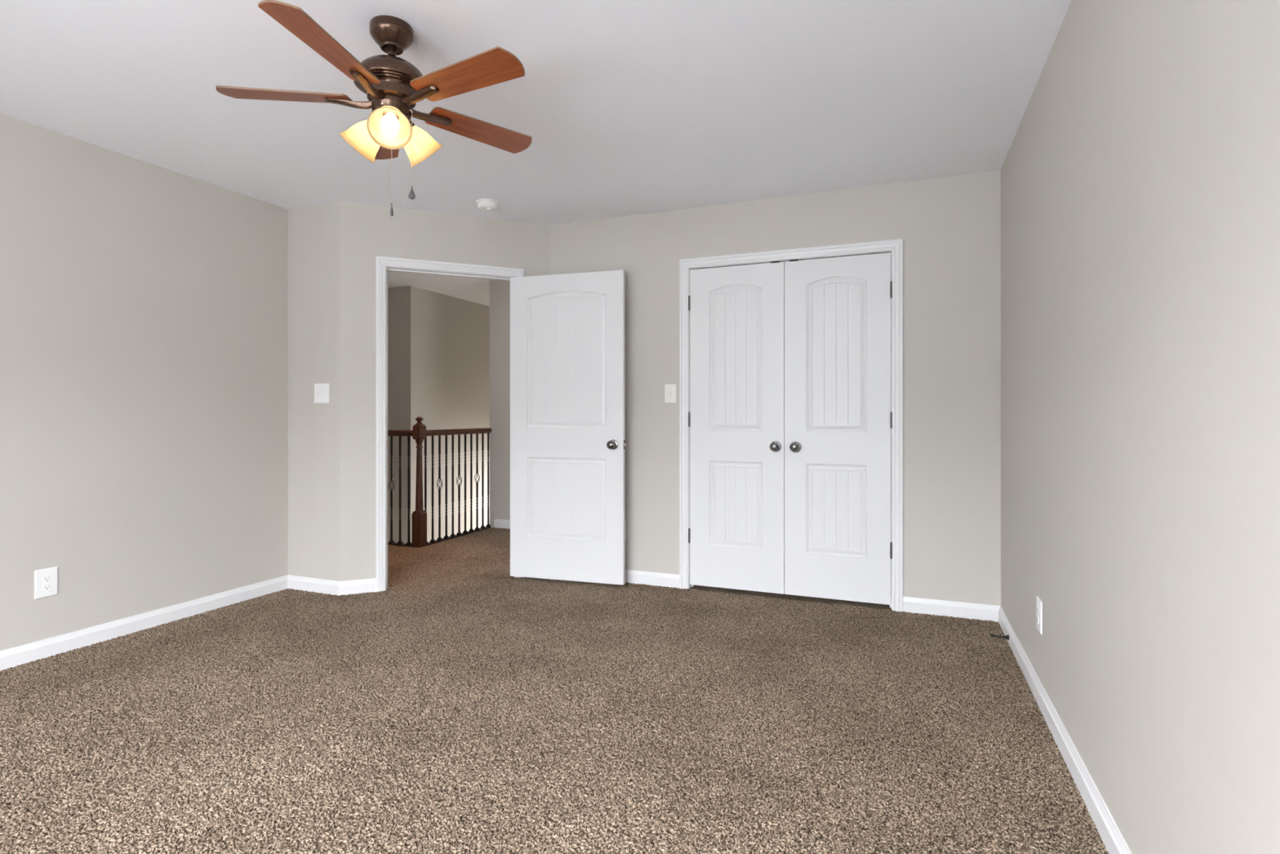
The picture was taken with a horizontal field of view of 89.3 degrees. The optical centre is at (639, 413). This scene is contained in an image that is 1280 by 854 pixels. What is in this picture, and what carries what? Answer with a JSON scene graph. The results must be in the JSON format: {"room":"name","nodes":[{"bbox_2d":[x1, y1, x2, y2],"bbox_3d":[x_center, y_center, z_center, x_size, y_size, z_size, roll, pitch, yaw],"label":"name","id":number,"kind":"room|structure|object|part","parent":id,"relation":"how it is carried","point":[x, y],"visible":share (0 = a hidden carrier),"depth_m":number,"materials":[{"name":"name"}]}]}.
{"room":"empty bedroom","nodes":[
{"label":"empty bedroom","id":0,"kind":"room"},
{"bbox_2d":[0,113,288,650],"bbox_3d":[-3.074,-0.096,2.327,0.115,2.440,4.271,0,0,22],"label":"wall","id":1,"kind":"structure","parent":0,"point":[144,305],"depth_m":3.33,"materials":[{"name":"paint"}]},
{"bbox_2d":[34,566,57,599],"bbox_3d":[-2.741,0.783,2.994,0.008,0.132,0.088,0,0,22],"label":"wall outlet","id":2,"kind":"object","parent":1,"relation":"attached to","point":[46,580],"visible":1,"depth_m":2.99,"materials":[{"name":"white plastic"}]},
{"bbox_2d":[42,583,51,590],"bbox_3d":[-2.738,0.802,2.993,0.003,0.028,0.034,0,0,22],"label":"receptacle","id":3,"kind":"object","parent":2,"relation":"attached to","point":[45,586],"depth_m":2.99,"materials":[{"name":"grey plastic"}]},
{"bbox_2d":[42,575,51,582],"bbox_3d":[-2.738,0.763,2.993,0.003,0.028,0.034,0,0,22],"label":"receptacle","id":4,"kind":"object","parent":2,"relation":"attached to","point":[45,578],"depth_m":2.99,"materials":[{"name":"grey plastic"}]},
{"bbox_2d":[0,574,288,670],"bbox_3d":[-3.014,1.088,2.303,0.014,0.094,4.041,0,0,22],"label":"baseboard","id":5,"kind":"structure","parent":1,"relation":"attached to","point":[12,657],"depth_m":3.31,"materials":[{"name":"white paint"}]},
{"bbox_2d":[288,200,340,581],"bbox_3d":[-2.044,-0.096,4.153,0.443,2.440,0.115,0,0,22],"label":"wall","id":6,"kind":"structure","parent":0,"point":[313,231],"depth_m":4.10,"materials":[{"name":"paint"}]},
{"bbox_2d":[287,574,340,595],"bbox_3d":[-2.065,1.088,4.092,0.449,0.094,0.014,0,0,22],"label":"baseboard","id":7,"kind":"structure","parent":6,"relation":"attached to","point":[295,582],"depth_m":4.08,"materials":[{"name":"white paint"}]},
{"bbox_2d":[314,383,328,403],"bbox_3d":[-2.003,-0.125,4.065,0.121,0.124,0.018,0,0,22],"label":"light switch","id":8,"kind":"object","parent":6,"relation":"attached to","point":[321,390],"visible":1,"depth_m":4.07,"materials":[{"name":"white plastic"}]},
{"bbox_2d":[387,285,489,543],"bbox_3d":[-1.883,1.304,8.192,4.256,5.240,1.598,0,0,-42],"label":"wall","id":9,"kind":"structure","parent":0,"point":[438,344],"depth_m":7.07,"materials":[{"name":"paint"}]},
{"bbox_2d":[340,200,548,581],"bbox_3d":[-1.250,-0.096,4.342,1.376,2.440,0.115,0,0,-23],"label":"wall","id":10,"kind":"structure","parent":0,"point":[368,232],"depth_m":4.08,"materials":[{"name":"paint"}]},
{"bbox_2d":[338,577,376,595],"bbox_3d":[-1.249,1.088,4.272,1.334,0.094,0.014,0,0,-23],"label":"baseboard","id":11,"kind":"structure","parent":10,"relation":"attached to","point":[364,585],"depth_m":4.05,"materials":[{"name":"white paint"}]},
{"bbox_2d":[376,256,524,591],"bbox_3d":[-1.260,0.071,4.338,0.941,2.127,0.152,0,0,-23],"label":"trim","id":12,"kind":"structure","parent":10,"relation":"attached to","point":[384,264],"depth_m":4.11,"materials":[{"name":"white paint"}]},
{"bbox_2d":[510,270,626,584],"bbox_3d":[-0.478,0.090,4.332,0.829,2.027,0.163,0,0,22],"label":"door","id":13,"kind":"structure","parent":10,"relation":"in","point":[567,331],"depth_m":4.29,"materials":[{"name":"white paint"}]},
{"bbox_3d":[-0.184,0.202,4.162,0.065,0.065,0.067,0,0,22],"label":"knob","id":14,"kind":"part","parent":13,"relation":"part of","materials":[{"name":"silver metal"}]},
{"bbox_2d":[489,280,510,527],"bbox_3d":[-0.058,1.304,6.859,2.327,5.240,4.505,0,0,22],"label":"wall","id":15,"kind":"structure","parent":0,"point":[500,290],"depth_m":6.37,"materials":[{"name":"paint"}]},
{"bbox_2d":[493,519,510,528],"bbox_3d":[-0.435,1.088,5.987,2.150,0.094,0.014,0,0,22],"label":"baseboard","id":16,"kind":"structure","parent":15,"relation":"attached to","point":[498,523],"depth_m":6.35,"materials":[{"name":"white paint"}]},
{"bbox_2d":[0,0,1071,306],"bbox_3d":[-1.324,-1.366,4.621,7.141,0.100,9.830,0,0,22],"label":"ceiling","id":17,"kind":"structure","parent":0,"point":[626,108],"depth_m":2.69,"materials":[{"name":"white paint"}]},
{"bbox_2d":[215,0,532,216],"bbox_3d":[-0.828,-0.996,2.185,1.036,0.640,1.046,0,0,22],"label":"ceiling fan","id":18,"kind":"object","parent":17,"relation":"hanging from","point":[393,86],"visible":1,"depth_m":2.14,"materials":[{"name":"brown wood"}]},
{"bbox_3d":[-1.186,-1.063,2.168,0.413,0.006,0.128,0,11,-7],"label":"blade","id":19,"kind":"part","parent":18,"relation":"part of","materials":[{"name":"brown wood"}]},
{"bbox_3d":[-0.911,-1.063,1.875,0.128,0.006,0.414,11,2,11],"label":"blade","id":20,"kind":"part","parent":18,"relation":"part of","materials":[{"name":"brown wood"}]},
{"bbox_3d":[-0.976,-1.048,2.196,0.168,0.028,0.036,0,0,-7],"label":"blade arm","id":21,"kind":"part","parent":18,"relation":"part of","materials":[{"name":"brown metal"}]},
{"bbox_3d":[-0.956,-0.939,2.230,0.141,0.141,0.135,0,0,22],"label":"lamp shade","id":22,"kind":"part","parent":18,"relation":"part of","materials":[{"name":"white glass"}]},
{"bbox_3d":[-0.873,-1.048,2.084,0.036,0.028,0.168,0,0,11],"label":"blade arm","id":23,"kind":"part","parent":18,"relation":"part of","materials":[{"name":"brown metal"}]},
{"bbox_3d":[-0.993,-1.063,2.520,0.128,0.006,0.414,-12,5,-25],"label":"blade","id":24,"kind":"part","parent":18,"relation":"part of","materials":[{"name":"brown wood"}]},
{"bbox_3d":[-0.807,-0.939,2.098,0.132,0.141,0.136,0,0,22],"label":"lamp shade","id":25,"kind":"part","parent":18,"relation":"part of","materials":[{"name":"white glass"}]},
{"bbox_3d":[-0.816,-0.955,2.121,0.065,0.076,0.068,0,0,22],"label":"light bulb","id":26,"kind":"part","parent":18,"relation":"part of","materials":[{"name":"white glass"}]},
{"bbox_3d":[-0.847,-0.841,2.211,0.003,0.263,0.003,0,0,22],"label":"pull chain","id":27,"kind":"part","parent":18,"relation":"part of","materials":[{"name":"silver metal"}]},
{"bbox_3d":[-0.778,-0.896,2.211,0.003,0.260,0.003,0,0,22],"label":"pull chain","id":28,"kind":"part","parent":18,"relation":"part of","materials":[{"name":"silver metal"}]},
{"bbox_3d":[-0.734,-1.048,2.147,0.168,0.028,0.036,0,0,29],"label":"blade arm","id":29,"kind":"part","parent":18,"relation":"part of","materials":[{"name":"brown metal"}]},
{"bbox_3d":[-0.767,-0.939,2.292,0.132,0.141,0.140,0,0,22],"label":"lamp shade","id":30,"kind":"part","parent":18,"relation":"part of","materials":[{"name":"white glass"}]},
{"bbox_3d":[-0.751,-1.048,2.299,0.168,0.028,0.036,0,0,-43],"label":"blade arm","id":31,"kind":"part","parent":18,"relation":"part of","materials":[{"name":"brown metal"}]},
{"bbox_3d":[-0.547,-1.063,2.046,0.414,0.006,0.128,0,-11,29],"label":"blade","id":32,"kind":"part","parent":18,"relation":"part of","materials":[{"name":"brown wood"}]},
{"bbox_3d":[-0.598,-1.063,2.445,0.414,0.006,0.128,0,-11,-43],"label":"blade","id":33,"kind":"part","parent":18,"relation":"part of","materials":[{"name":"brown wood"}]},
{"bbox_2d":[475,199,498,211],"bbox_3d":[-0.951,-1.289,4.047,0.140,0.054,0.140,0,0,22],"label":"smoke detector","id":34,"kind":"object","parent":17,"relation":"attached to","point":[485,205],"visible":1,"depth_m":4.00,"materials":[{"name":"white plastic"}]},
{"bbox_3d":[-0.951,-1.311,4.047,0.140,0.011,0.140,0,0,22],"label":"mounting plate","id":35,"kind":"part","parent":34,"relation":"part of","materials":[{"name":"white plastic"}]},
{"bbox_2d":[386,533,891,610],"bbox_3d":[-1.863,1.254,3.116,7.026,0.240,6.635,0,0,22],"label":"floor","id":36,"kind":"structure","parent":0,"point":[702,588],"depth_m":4.00,"materials":[{"name":"carpet"}]},
{"bbox_2d":[387,416,491,547],"bbox_3d":[-2.889,0.580,6.412,2.676,1.104,1.052,0,0,22],"label":"stair railing","id":37,"kind":"object","parent":36,"relation":"on","point":[419,432],"visible":0.65,"depth_m":5.65,"materials":[{"name":"red wood"}]},
{"bbox_2d":[388,478,394,493],"bbox_3d":[-2.144,0.623,5.595,0.050,0.129,0.050,0,0,-23],"label":"basket","id":38,"kind":"object","parent":37,"relation":"on","point":[391,479],"depth_m":5.59,"materials":[{"name":"black metal"}]},
{"bbox_3d":[-3.105,0.168,5.979,2.596,0.051,0.060,0,0,22],"label":"handrail","id":39,"kind":"part","parent":37,"relation":"part of","materials":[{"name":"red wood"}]},
{"bbox_3d":[-1.866,0.974,5.484,0.087,0.300,0.087,0,0,22],"label":"newel post","id":40,"kind":"part","parent":37,"relation":"part of","materials":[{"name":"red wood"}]},
{"bbox_2d":[436,476,442,491],"bbox_3d":[-1.770,0.623,5.725,0.050,0.129,0.050,0,0,-23],"label":"basket","id":41,"kind":"object","parent":37,"relation":"on","point":[439,477],"depth_m":5.72,"materials":[{"name":"black metal"}]},
{"bbox_3d":[-1.673,0.168,5.967,0.060,0.051,0.969,0,0,22],"label":"handrail","id":42,"kind":"part","parent":37,"relation":"part of","materials":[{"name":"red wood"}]},
{"bbox_2d":[456,474,462,488],"bbox_3d":[-1.668,0.623,5.980,0.050,0.129,0.050,0,0,-23],"label":"basket","id":43,"kind":"object","parent":37,"relation":"on","point":[459,486],"depth_m":5.97,"materials":[{"name":"black metal"}]},
{"bbox_2d":[474,471,479,484],"bbox_3d":[-1.566,0.623,6.235,0.050,0.129,0.050,0,0,-23],"label":"basket","id":44,"kind":"object","parent":37,"relation":"on","point":[477,483],"depth_m":6.23,"materials":[{"name":"black metal"}]},
{"bbox_2d":[0,527,1108,853],"bbox_3d":[-0.924,1.126,3.413,5.255,0.011,5.156,0,0,22],"label":"carpet","id":45,"kind":"object","parent":36,"relation":"on","point":[464,704],"visible":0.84,"depth_m":2.27,"materials":[{"name":"brown carpet"}]},
{"bbox_2d":[548,169,1000,605],"bbox_3d":[0.709,-0.096,4.065,2.952,2.440,0.115,0,0,22],"label":"wall","id":46,"kind":"structure","parent":0,"point":[948,227],"depth_m":3.67,"materials":[{"name":"paint"}]},
{"bbox_2d":[664,383,676,403],"bbox_3d":[0.196,-0.129,4.198,0.082,0.125,0.018,0,0,22],"label":"light switch","id":47,"kind":"object","parent":46,"relation":"attached to","point":[670,389],"visible":1,"depth_m":4.20,"materials":[{"name":"white plastic"}]},
{"bbox_2d":[688,262,784,594],"bbox_3d":[0.588,0.088,4.039,0.607,2.020,0.099,0,0,22],"label":"door","id":48,"kind":"structure","parent":46,"relation":"in","point":[736,414],"depth_m":4.05,"materials":[{"name":"white paint"}]},
{"bbox_3d":[0.816,0.202,3.929,0.065,0.065,0.064,0,0,22],"label":"knob","id":49,"kind":"part","parent":48,"relation":"part of","materials":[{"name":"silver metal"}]},
{"bbox_2d":[679,238,902,611],"bbox_3d":[0.896,0.072,3.980,1.332,2.125,0.134,0,0,22],"label":"trim","id":50,"kind":"structure","parent":46,"relation":"attached to","point":[895,246],"depth_m":3.86,"materials":[{"name":"white paint"}]},
{"bbox_2d":[625,568,999,622],"bbox_3d":[0.654,1.088,4.018,2.789,0.094,0.014,0,0,22],"label":"baseboard","id":51,"kind":"structure","parent":46,"relation":"attached to","point":[917,605],"depth_m":3.63,"materials":[{"name":"white paint"}]},
{"bbox_2d":[784,252,892,604],"bbox_3d":[1.157,0.088,3.812,0.612,2.020,0.099,0,0,22],"label":"door","id":52,"kind":"structure","parent":46,"relation":"in","point":[838,415],"depth_m":3.83,"materials":[{"name":"white paint"}]},
{"bbox_3d":[0.928,0.202,3.884,0.065,0.065,0.064,0,0,22],"label":"knob","id":53,"kind":"part","parent":52,"relation":"part of","materials":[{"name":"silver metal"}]},
{"bbox_2d":[1000,0,1279,853],"bbox_3d":[1.060,-0.096,1.119,0.115,2.440,5.095,0,0,22],"label":"wall","id":54,"kind":"structure","parent":0,"point":[1140,169],"depth_m":1.43,"materials":[{"name":"paint"}]},
{"bbox_2d":[1035,595,1042,635],"bbox_3d":[1.558,0.788,2.534,0.008,0.126,0.088,0,0,22],"label":"wall outlet","id":55,"kind":"object","parent":54,"relation":"attached to","point":[1038,602],"visible":1,"depth_m":2.52,"materials":[{"name":"white plastic"}]},
{"bbox_2d":[998,605,1131,853],"bbox_3d":[1.021,1.088,1.197,0.014,0.094,4.980,0,0,22],"label":"baseboard","id":56,"kind":"structure","parent":54,"relation":"attached to","point":[1111,836],"depth_m":2.04,"materials":[{"name":"white paint"}]},
{"bbox_2d":[990,634,1008,639],"bbox_3d":[1.762,1.093,3.176,0.080,0.025,0.025,0,0,22],"label":"door stop","id":57,"kind":"object","parent":56,"relation":"attached to","point":[1006,637],"visible":1,"depth_m":3.17,"materials":[{"name":"black metal"}]}
]}

